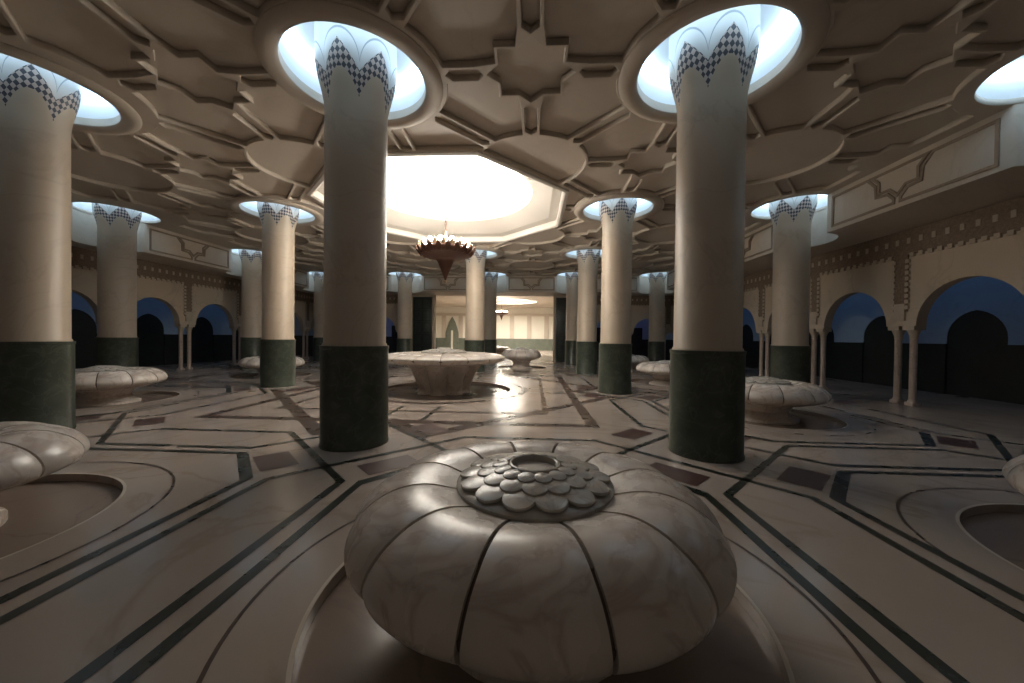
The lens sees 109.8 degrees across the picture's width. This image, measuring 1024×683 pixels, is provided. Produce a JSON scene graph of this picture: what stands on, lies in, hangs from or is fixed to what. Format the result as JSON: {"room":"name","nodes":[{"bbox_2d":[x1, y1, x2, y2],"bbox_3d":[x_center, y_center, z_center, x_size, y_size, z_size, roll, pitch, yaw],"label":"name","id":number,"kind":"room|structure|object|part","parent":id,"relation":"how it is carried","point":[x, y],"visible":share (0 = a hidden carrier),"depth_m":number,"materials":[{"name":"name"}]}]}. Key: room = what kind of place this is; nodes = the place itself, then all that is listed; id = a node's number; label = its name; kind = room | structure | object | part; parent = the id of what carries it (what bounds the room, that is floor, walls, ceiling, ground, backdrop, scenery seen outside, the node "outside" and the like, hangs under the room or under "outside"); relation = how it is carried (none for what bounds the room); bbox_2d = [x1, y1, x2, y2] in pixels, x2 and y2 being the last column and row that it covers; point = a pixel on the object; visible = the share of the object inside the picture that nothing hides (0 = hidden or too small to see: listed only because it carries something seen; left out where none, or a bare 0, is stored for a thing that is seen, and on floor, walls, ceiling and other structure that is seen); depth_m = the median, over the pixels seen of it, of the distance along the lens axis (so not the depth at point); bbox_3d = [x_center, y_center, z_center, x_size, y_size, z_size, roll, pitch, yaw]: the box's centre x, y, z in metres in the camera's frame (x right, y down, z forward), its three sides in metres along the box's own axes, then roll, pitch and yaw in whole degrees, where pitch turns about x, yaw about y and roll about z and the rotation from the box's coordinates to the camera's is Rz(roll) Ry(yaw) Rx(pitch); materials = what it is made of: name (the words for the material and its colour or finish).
{"room":"mosque","nodes":[
{"label":"mosque","id":0,"kind":"room"},
{"bbox_2d":[71,291,237,368],"bbox_3d":[-18.073,-0.961,12.180,0.530,4.420,28.720,1,1,3],"label":"wall","id":1,"kind":"structure","parent":0,"point":[211,336],"depth_m":18.01,"materials":[{"name":"paint"}]},
{"bbox_2d":[71,246,312,328],"bbox_3d":[-14.501,-1.922,12.395,0.295,2.420,29.570,1,1,3],"label":"wall","id":2,"kind":"structure","parent":0,"point":[185,292],"depth_m":15.43,"materials":[{"name":"paint"}]},
{"bbox_2d":[294,314,396,355],"bbox_3d":[-11.933,-1.075,27.976,10.623,4.420,0.250,1,1,3],"label":"wall","id":3,"kind":"structure","parent":0,"point":[391,334],"depth_m":28.08,"materials":[{"name":"paint"}]},
{"bbox_2d":[311,294,435,330],"bbox_3d":[-9.562,-2.009,24.706,8.700,2.420,0.415,1,1,3],"label":"wall","id":4,"kind":"structure","parent":0,"point":[391,299],"depth_m":24.45,"materials":[{"name":"paint"}]},
{"bbox_3d":[-10.652,-2.201,24.597,6.532,2.060,0.030,1,1,3],"label":"carved frame","id":5,"kind":"part","parent":4,"relation":"part of","materials":[{"name":"brown paint"}]},
{"bbox_2d":[413,297,431,351],"bbox_3d":[-6.042,-0.884,24.309,1.300,4.240,0.107,1,1,3],"label":"door","id":6,"kind":"structure","parent":4,"relation":"in","point":[422,306],"depth_m":24.26,"materials":[{"name":"metal"}]},
{"bbox_2d":[412,330,435,351],"bbox_3d":[-6.384,0.239,24.580,2.285,2.000,0.360,1,1,3],"label":"wall","id":7,"kind":"structure","parent":0,"point":[433,331],"depth_m":24.38,"materials":[{"name":"paint"}]},
{"bbox_2d":[436,307,552,349],"bbox_3d":[-0.007,-1.644,46.097,21.000,5.410,0.320,1,1,3],"label":"wall","id":8,"kind":"structure","parent":0,"point":[530,328],"depth_m":46.00,"materials":[{"name":"white paint"}]},
{"bbox_2d":[445,317,458,348],"bbox_3d":[-7.713,-1.136,46.334,1.700,4.190,0.160,1,1,3],"label":"door","id":9,"kind":"structure","parent":8,"relation":"in","point":[452,335],"depth_m":46.32,"materials":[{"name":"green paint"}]},
{"bbox_3d":[-7.725,-0.235,46.305,0.240,2.390,0.080,1,1,3],"label":"pale post","id":10,"kind":"part","parent":9,"relation":"part of","materials":[{"name":"white paint"}]},
{"bbox_2d":[436,296,553,307],"bbox_3d":[-0.573,-4.331,35.392,21.000,0.200,21.700,1,1,3],"label":"ceiling","id":11,"kind":"structure","parent":0,"point":[441,301],"depth_m":39.19,"materials":[{"name":"paint"}]},
{"bbox_2d":[496,300,507,320],"bbox_3d":[-1.027,-3.154,35.581,1.356,2.181,1.356,1,1,3],"label":"chandelier","id":12,"kind":"object","parent":11,"relation":"hanging from","point":[501,313],"visible":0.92,"depth_m":35.28,"materials":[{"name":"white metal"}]},
{"bbox_3d":[-1.035,-2.476,35.589,1.212,0.735,1.212,1,1,3],"label":"lamp shade","id":13,"kind":"part","parent":12,"relation":"part of","materials":[{"name":"brown metal"}]},
{"bbox_2d":[497,298,537,303],"bbox_3d":[-0.418,-4.963,38.031,6.220,1.515,6.220,1,1,3],"label":"dome light","id":14,"kind":"object","parent":11,"relation":"attached to","point":[504,300],"visible":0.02,"depth_m":40.39,"materials":[{"name":"white glass"}]},
{"bbox_2d":[0,349,1023,682],"bbox_3d":[-1.639,1.401,22.043,32.900,0.165,50.200,1,1,3],"label":"floor","id":15,"kind":"structure","parent":0,"point":[200,533],"depth_m":3.00,"materials":[{"name":"stone"}]},
{"bbox_2d":[0,53,81,428],"bbox_3d":[-7.617,-1.547,5.668,1.064,5.985,1.120,1,1,3],"label":"column","id":16,"kind":"structure","parent":15,"relation":"on","point":[39,107],"depth_m":5.46,"materials":[{"name":"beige stone"}]},
{"bbox_2d":[0,421,89,526],"bbox_3d":[-4.904,1.149,2.741,2.193,0.885,2.193,1,1,3],"label":"fountain","id":17,"kind":"object","parent":15,"relation":"on","point":[29,451],"visible":1,"depth_m":3.04,"materials":[{"name":"stone"}]},
{"bbox_2d":[91,203,141,366],"bbox_3d":[-12.665,-1.674,11.559,1.064,5.985,1.120,1,1,3],"label":"column","id":18,"kind":"structure","parent":15,"relation":"on","point":[116,341],"depth_m":11.24,"materials":[{"name":"stone"}]},
{"bbox_2d":[76,365,167,407],"bbox_3d":[-9.752,1.024,8.621,2.193,0.885,2.193,1,1,3],"label":"fountain","id":19,"kind":"object","parent":15,"relation":"on","point":[103,385],"visible":0.83,"depth_m":8.26,"materials":[{"name":"stone"}]},
{"bbox_2d":[175,324,186,369],"bbox_3d":[-14.393,0.251,15.644,0.280,2.000,0.280,1,1,3],"label":"colonnette","id":20,"kind":"object","parent":15,"relation":"on","point":[180,327],"visible":0.98,"depth_m":15.59,"materials":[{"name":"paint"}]},
{"bbox_2d":[185,324,194,369],"bbox_3d":[-14.372,0.247,16.023,0.280,2.000,0.280,1,1,3],"label":"colonnette","id":21,"kind":"object","parent":15,"relation":"on","point":[189,327],"visible":0.95,"depth_m":15.97,"materials":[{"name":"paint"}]},
{"bbox_2d":[229,326,238,364],"bbox_3d":[-14.237,0.220,18.439,0.280,2.000,0.280,1,1,3],"label":"colonnette","id":22,"kind":"object","parent":15,"relation":"on","point":[233,328],"visible":0.98,"depth_m":18.38,"materials":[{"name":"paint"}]},
{"bbox_2d":[237,326,240,364],"bbox_3d":[-14.215,0.216,18.818,0.280,2.000,0.280,1,1,3],"label":"colonnette","id":23,"kind":"object","parent":15,"relation":"on","point":[239,328],"visible":0.4,"depth_m":18.75,"materials":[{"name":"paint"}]},
{"bbox_2d":[238,249,261,368],"bbox_3d":[-12.352,-1.736,17.150,1.064,5.985,1.120,1,1,3],"label":"column","id":24,"kind":"structure","parent":15,"relation":"on","point":[251,260],"depth_m":16.78,"materials":[{"name":"stone"}]},
{"bbox_2d":[238,356,304,378],"bbox_3d":[-9.439,0.963,14.212,2.193,0.885,2.193,1,1,3],"label":"fountain","id":25,"kind":"object","parent":15,"relation":"on","point":[249,362],"visible":0.37,"depth_m":13.34,"materials":[{"name":"stone"}]},
{"bbox_2d":[257,202,299,387],"bbox_3d":[-7.304,-1.609,11.259,1.064,5.985,1.120,1,1,3],"label":"column","id":26,"kind":"structure","parent":15,"relation":"on","point":[278,221],"depth_m":10.89,"materials":[{"name":"stone"}]},
{"bbox_2d":[300,329,306,358],"bbox_3d":[-13.923,0.159,24.030,0.280,2.000,0.280,1,1,3],"label":"colonnette","id":27,"kind":"object","parent":15,"relation":"on","point":[302,330],"visible":0.96,"depth_m":23.97,"materials":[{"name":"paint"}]},
{"bbox_2d":[305,329,309,358],"bbox_3d":[-13.902,0.154,24.409,0.280,2.000,0.280,1,1,3],"label":"colonnette","id":28,"kind":"object","parent":15,"relation":"on","point":[308,330],"visible":0.88,"depth_m":24.34,"materials":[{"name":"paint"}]},
{"bbox_2d":[312,272,322,360],"bbox_3d":[-12.039,-1.797,22.741,1.064,5.985,1.120,1,1,3],"label":"column","id":29,"kind":"structure","parent":15,"relation":"on","point":[317,276],"depth_m":22.32,"materials":[{"name":"stone"}]},
{"bbox_2d":[314,21,396,451],"bbox_3d":[-2.326,-1.482,5.372,1.064,5.985,1.120,1,1,3],"label":"column","id":30,"kind":"structure","parent":15,"relation":"on","point":[356,68],"depth_m":4.99,"materials":[{"name":"stone"}]},
{"bbox_2d":[396,272,413,351],"bbox_3d":[-6.677,-1.732,22.441,1.064,5.985,1.120,1,1,3],"label":"column","id":31,"kind":"structure","parent":15,"relation":"on","point":[405,279],"depth_m":22.06,"materials":[{"name":"stone"}]},
{"bbox_2d":[389,347,504,395],"bbox_3d":[-2.080,0.858,10.994,3.727,1.340,3.727,1,1,3],"label":"fountain","id":32,"kind":"object","parent":15,"relation":"on","point":[441,371],"visible":0.98,"depth_m":10.17,"materials":[{"name":"stone"}]},
{"bbox_2d":[464,249,486,372],"bbox_3d":[-1.699,-1.606,16.554,1.064,5.985,1.120,1,1,3],"label":"column","id":33,"kind":"structure","parent":15,"relation":"on","point":[474,341],"depth_m":16.17,"materials":[{"name":"stone"}]},
{"bbox_2d":[484,272,498,353],"bbox_3d":[-1.386,-1.668,22.145,1.064,5.985,1.120,1,1,3],"label":"column","id":34,"kind":"structure","parent":15,"relation":"on","point":[490,301],"depth_m":21.74,"materials":[{"name":"stone"}]},
{"bbox_2d":[497,345,509,354],"bbox_3d":[-1.202,0.786,30.626,2.193,0.885,2.193,1,1,3],"label":"fountain","id":35,"kind":"object","parent":15,"relation":"on","point":[500,349],"visible":0.44,"depth_m":29.84,"materials":[{"name":"stone"}]},
{"bbox_2d":[502,347,540,369],"bbox_3d":[0.500,0.885,19.263,2.081,1.150,2.081,1,1,3],"label":"fountain","id":36,"kind":"object","parent":15,"relation":"on","point":[521,357],"visible":0.99,"depth_m":18.65,"materials":[{"name":"stone"}]},
{"bbox_2d":[344,440,736,682],"bbox_3d":[0.139,1.212,2.299,2.193,0.885,2.193,1,1,3],"label":"fountain","id":37,"kind":"object","parent":15,"relation":"on","point":[518,561],"visible":1,"depth_m":1.51,"materials":[{"name":"stone"}]},
{"bbox_3d":[0.142,0.896,2.296,0.336,0.258,0.336,1,1,3],"label":"spout","id":38,"kind":"part","parent":37,"relation":"part of","materials":[{"name":"grey stone"}]},
{"bbox_2d":[565,272,577,364],"bbox_3d":[3.716,-1.605,21.860,1.064,5.985,1.120,1,1,3],"label":"column","id":39,"kind":"structure","parent":15,"relation":"on","point":[571,277],"depth_m":21.46,"materials":[{"name":"stone"}]},
{"bbox_2d":[576,249,600,374],"bbox_3d":[3.402,-1.544,16.269,1.064,5.985,1.120,1,1,3],"label":"column","id":40,"kind":"structure","parent":15,"relation":"on","point":[586,343],"depth_m":15.88,"materials":[{"name":"stone"}]},
{"bbox_2d":[598,198,636,394],"bbox_3d":[3.089,-1.482,10.678,1.064,5.985,1.120,1,1,3],"label":"column","id":41,"kind":"structure","parent":15,"relation":"on","point":[617,215],"depth_m":10.30,"materials":[{"name":"stone"}]},
{"bbox_2d":[632,354,648,370],"bbox_3d":[6.060,1.086,18.954,2.193,0.885,2.193,1,1,3],"label":"fountain","id":42,"kind":"object","parent":15,"relation":"on","point":[636,359],"visible":0.26,"depth_m":18.08,"materials":[{"name":"stone"}]},
{"bbox_2d":[636,360,669,385],"bbox_3d":[5.746,1.148,13.363,2.193,0.885,2.193,1,1,3],"label":"fountain","id":43,"kind":"object","parent":15,"relation":"on","point":[660,370],"visible":0.58,"depth_m":12.91,"materials":[{"name":"stone"}]},
{"bbox_2d":[648,272,666,361],"bbox_3d":[8.678,-1.545,21.582,1.064,5.985,1.120,1,1,3],"label":"column","id":44,"kind":"structure","parent":15,"relation":"on","point":[656,344],"depth_m":21.21,"materials":[{"name":"stone"}]},
{"bbox_2d":[664,333,667,355],"bbox_3d":[10.019,0.439,23.663,0.280,2.000,0.280,1,1,3],"label":"colonnette","id":45,"kind":"object","parent":15,"relation":"on","point":[665,334],"visible":0.3,"depth_m":23.59,"materials":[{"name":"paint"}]},
{"bbox_2d":[668,4,760,463],"bbox_3d":[2.776,-1.420,5.087,1.064,5.985,1.120,1,1,3],"label":"column","id":46,"kind":"structure","parent":15,"relation":"on","point":[713,58],"depth_m":4.71,"materials":[{"name":"stone"}]},
{"bbox_2d":[756,330,764,375],"bbox_3d":[10.387,0.544,14.989,0.280,2.000,0.280,1,1,3],"label":"colonnette","id":47,"kind":"object","parent":15,"relation":"on","point":[761,335],"visible":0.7,"depth_m":14.93,"materials":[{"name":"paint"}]},
{"bbox_2d":[762,330,771,376],"bbox_3d":[10.366,0.549,14.610,0.280,2.000,0.280,1,1,3],"label":"colonnette","id":48,"kind":"object","parent":15,"relation":"on","point":[767,333],"visible":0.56,"depth_m":14.55,"materials":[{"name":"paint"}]},
{"bbox_2d":[745,376,831,424],"bbox_3d":[5.433,1.209,7.772,2.193,0.885,2.193,1,1,3],"label":"fountain","id":49,"kind":"object","parent":15,"relation":"on","point":[768,400],"visible":0.77,"depth_m":7.06,"materials":[{"name":"stone"}]},
{"bbox_2d":[769,195,817,382],"bbox_3d":[8.051,-1.422,10.401,1.064,5.985,1.120,1,1,3],"label":"column","id":50,"kind":"structure","parent":15,"relation":"on","point":[790,349],"depth_m":10.05,"materials":[{"name":"stone"}]},
{"bbox_2d":[809,329,818,384],"bbox_3d":[10.230,0.575,12.194,0.280,2.000,0.280,1,1,3],"label":"colonnette","id":51,"kind":"object","parent":15,"relation":"on","point":[814,334],"visible":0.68,"depth_m":12.13,"materials":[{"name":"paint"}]},
{"bbox_2d":[816,329,831,389],"bbox_3d":[10.209,0.580,11.814,0.280,2.000,0.280,1,1,3],"label":"colonnette","id":52,"kind":"object","parent":15,"relation":"on","point":[823,333],"visible":0.87,"depth_m":11.76,"materials":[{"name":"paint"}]},
{"bbox_2d":[888,326,905,403],"bbox_3d":[10.074,0.606,9.398,0.280,2.000,0.280,1,1,3],"label":"colonnette","id":53,"kind":"object","parent":15,"relation":"on","point":[897,331],"visible":0.95,"depth_m":9.35,"materials":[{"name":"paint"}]},
{"bbox_2d":[902,326,925,405],"bbox_3d":[10.052,0.610,9.019,0.280,2.000,0.280,1,1,3],"label":"colonnette","id":54,"kind":"object","parent":15,"relation":"on","point":[913,332],"visible":0.99,"depth_m":8.97,"materials":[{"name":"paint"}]},
{"bbox_2d":[1002,454,1023,494],"bbox_3d":[4.903,1.268,2.243,2.193,0.885,2.193,1,1,3],"label":"fountain","id":55,"kind":"object","parent":15,"relation":"on","point":[1013,470],"visible":1,"depth_m":2.93,"materials":[{"name":"stone"}]},
{"bbox_2d":[0,0,1023,277],"bbox_3d":[-2.316,-4.036,10.277,23.768,0.158,26.768,1,1,3],"label":"ceiling","id":56,"kind":"structure","parent":0,"point":[531,86],"depth_m":6.00,"materials":[{"name":"paint"}]},
{"bbox_2d":[0,42,141,134],"bbox_3d":[-7.587,-4.216,5.637,2.510,0.635,2.510,1,1,3],"label":"well","id":57,"kind":"object","parent":56,"relation":"attached to","point":[101,111],"visible":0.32,"depth_m":6.47,"materials":[{"name":"paint"}]},
{"bbox_2d":[73,202,159,220],"bbox_3d":[-12.634,-4.381,11.527,1.992,0.560,1.992,1,1,3],"label":"well","id":58,"kind":"object","parent":56,"relation":"attached to","point":[82,205],"visible":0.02,"depth_m":11.64,"materials":[{"name":"white paint"}]},
{"bbox_2d":[228,197,323,225],"bbox_3d":[-7.273,-4.278,11.228,2.510,0.635,2.510,1,1,3],"label":"well","id":59,"kind":"object","parent":56,"relation":"attached to","point":[246,206],"visible":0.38,"depth_m":11.14,"materials":[{"name":"white paint"}]},
{"bbox_2d":[253,0,442,128],"bbox_3d":[-2.295,-4.152,5.341,2.510,0.635,2.510,1,1,3],"label":"ceiling light","id":60,"kind":"object","parent":56,"relation":"attached to","point":[283,35],"visible":0.62,"depth_m":5.18,"materials":[{"name":"white paint"}]},
{"bbox_2d":[306,150,568,282],"bbox_3d":[-1.950,-3.496,10.938,7.020,3.450,7.020,1,1,3],"label":"dome light","id":61,"kind":"object","parent":56,"relation":"attached to","point":[490,199],"depth_m":11.88,"materials":[{"name":"beige paint"}]},
{"bbox_3d":[-2.010,-3.460,10.942,1.808,3.376,1.808,1,1,3],"label":"chandelier","id":62,"kind":"part","parent":61,"relation":"part of","materials":[{"name":"brown metal"}]},
{"bbox_3d":[-2.024,-2.322,10.955,1.616,0.980,1.616,1,1,3],"label":"lamp shade","id":63,"kind":"part","parent":61,"relation":"part of","materials":[{"name":"brown metal"}]},
{"bbox_3d":[-2.002,-4.231,10.933,0.064,1.843,0.063,0,1,-42],"label":"chain","id":64,"kind":"part","parent":61,"relation":"part of","materials":[{"name":"white metal"}]},
{"bbox_2d":[472,247,502,259],"bbox_3d":[-1.669,-4.276,16.523,2.510,0.635,2.510,1,1,3],"label":"well","id":65,"kind":"object","parent":56,"relation":"attached to","point":[492,254],"visible":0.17,"depth_m":16.62,"materials":[{"name":"white paint"}]},
{"bbox_2d":[560,247,601,259],"bbox_3d":[3.433,-4.213,16.238,2.510,0.635,2.510,1,1,3],"label":"well","id":66,"kind":"object","parent":56,"relation":"attached to","point":[570,254],"visible":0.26,"depth_m":16.42,"materials":[{"name":"white paint"}]},
{"bbox_2d":[574,193,662,223],"bbox_3d":[3.120,-4.152,10.647,2.510,0.635,2.510,1,1,3],"label":"well","id":67,"kind":"object","parent":56,"relation":"attached to","point":[648,205],"visible":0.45,"depth_m":10.76,"materials":[{"name":"white paint"}]},
{"bbox_2d":[618,0,830,122],"bbox_3d":[2.807,-4.090,5.056,2.510,0.635,2.510,1,1,3],"label":"ceiling light","id":68,"kind":"object","parent":56,"relation":"attached to","point":[792,32],"visible":0.62,"depth_m":4.98,"materials":[{"name":"white paint"}]},
{"bbox_2d":[752,195,826,216],"bbox_3d":[8.082,-4.129,10.369,1.992,0.560,1.992,1,1,3],"label":"well","id":69,"kind":"object","parent":56,"relation":"attached to","point":[763,210],"visible":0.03,"depth_m":11.26,"materials":[{"name":"white paint"}]},
{"bbox_2d":[976,55,1023,98],"bbox_3d":[7.769,-4.067,4.778,1.992,0.560,1.992,1,1,3],"label":"well","id":70,"kind":"object","parent":56,"relation":"attached to","point":[1007,82],"visible":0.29,"depth_m":5.75,"materials":[{"name":"white paint"}]},
{"bbox_2d":[553,332,555,361],"bbox_3d":[3.884,0.364,24.006,2.285,2.000,0.360,1,1,3],"label":"wall","id":71,"kind":"structure","parent":0,"point":[554,333],"depth_m":23.89,"materials":[{"name":"paint"}]},
{"bbox_2d":[553,295,673,332],"bbox_3d":[6.861,-1.809,23.787,8.200,2.420,0.415,1,1,3],"label":"wall","id":72,"kind":"structure","parent":0,"point":[639,304],"depth_m":23.53,"materials":[{"name":"paint"}]},
{"bbox_2d":[555,298,565,361],"bbox_3d":[3.542,-0.767,23.773,1.300,4.240,0.107,1,1,3],"label":"door","id":73,"kind":"structure","parent":72,"relation":"in","point":[560,302],"depth_m":23.75,"materials":[{"name":"wood"}]},
{"bbox_3d":[7.936,-1.974,23.558,6.032,2.060,0.030,1,1,3],"label":"carved frame","id":74,"kind":"part","parent":72,"relation":"part of","materials":[{"name":"brown paint"}]},
{"bbox_2d":[597,319,673,359],"bbox_3d":[9.808,-0.810,26.761,10.623,4.420,0.250,1,1,3],"label":"wall","id":75,"kind":"structure","parent":0,"point":[640,336],"depth_m":26.67,"materials":[{"name":"paint"}]},
{"bbox_2d":[743,276,1023,404],"bbox_3d":[13.611,-0.568,9.798,0.530,4.420,27.500,1,1,3],"label":"wall","id":76,"kind":"structure","parent":0,"point":[971,344],"depth_m":11.13,"materials":[{"name":"paint"}]},
{"bbox_2d":[71,103,1023,295],"bbox_3d":[-2.211,-3.466,10.753,32.900,0.988,27.700,1,1,3],"label":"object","id":77,"kind":"structure","parent":76,"relation":"attached to","point":[979,165],"depth_m":8.56,"materials":[{"name":"paint"}]},
{"bbox_2d":[743,196,1023,330],"bbox_3d":[10.086,-1.611,9.984,0.295,2.420,27.500,1,1,3],"label":"wall","id":78,"kind":"structure","parent":0,"point":[905,272],"depth_m":8.89,"materials":[{"name":"paint"}]}
]}

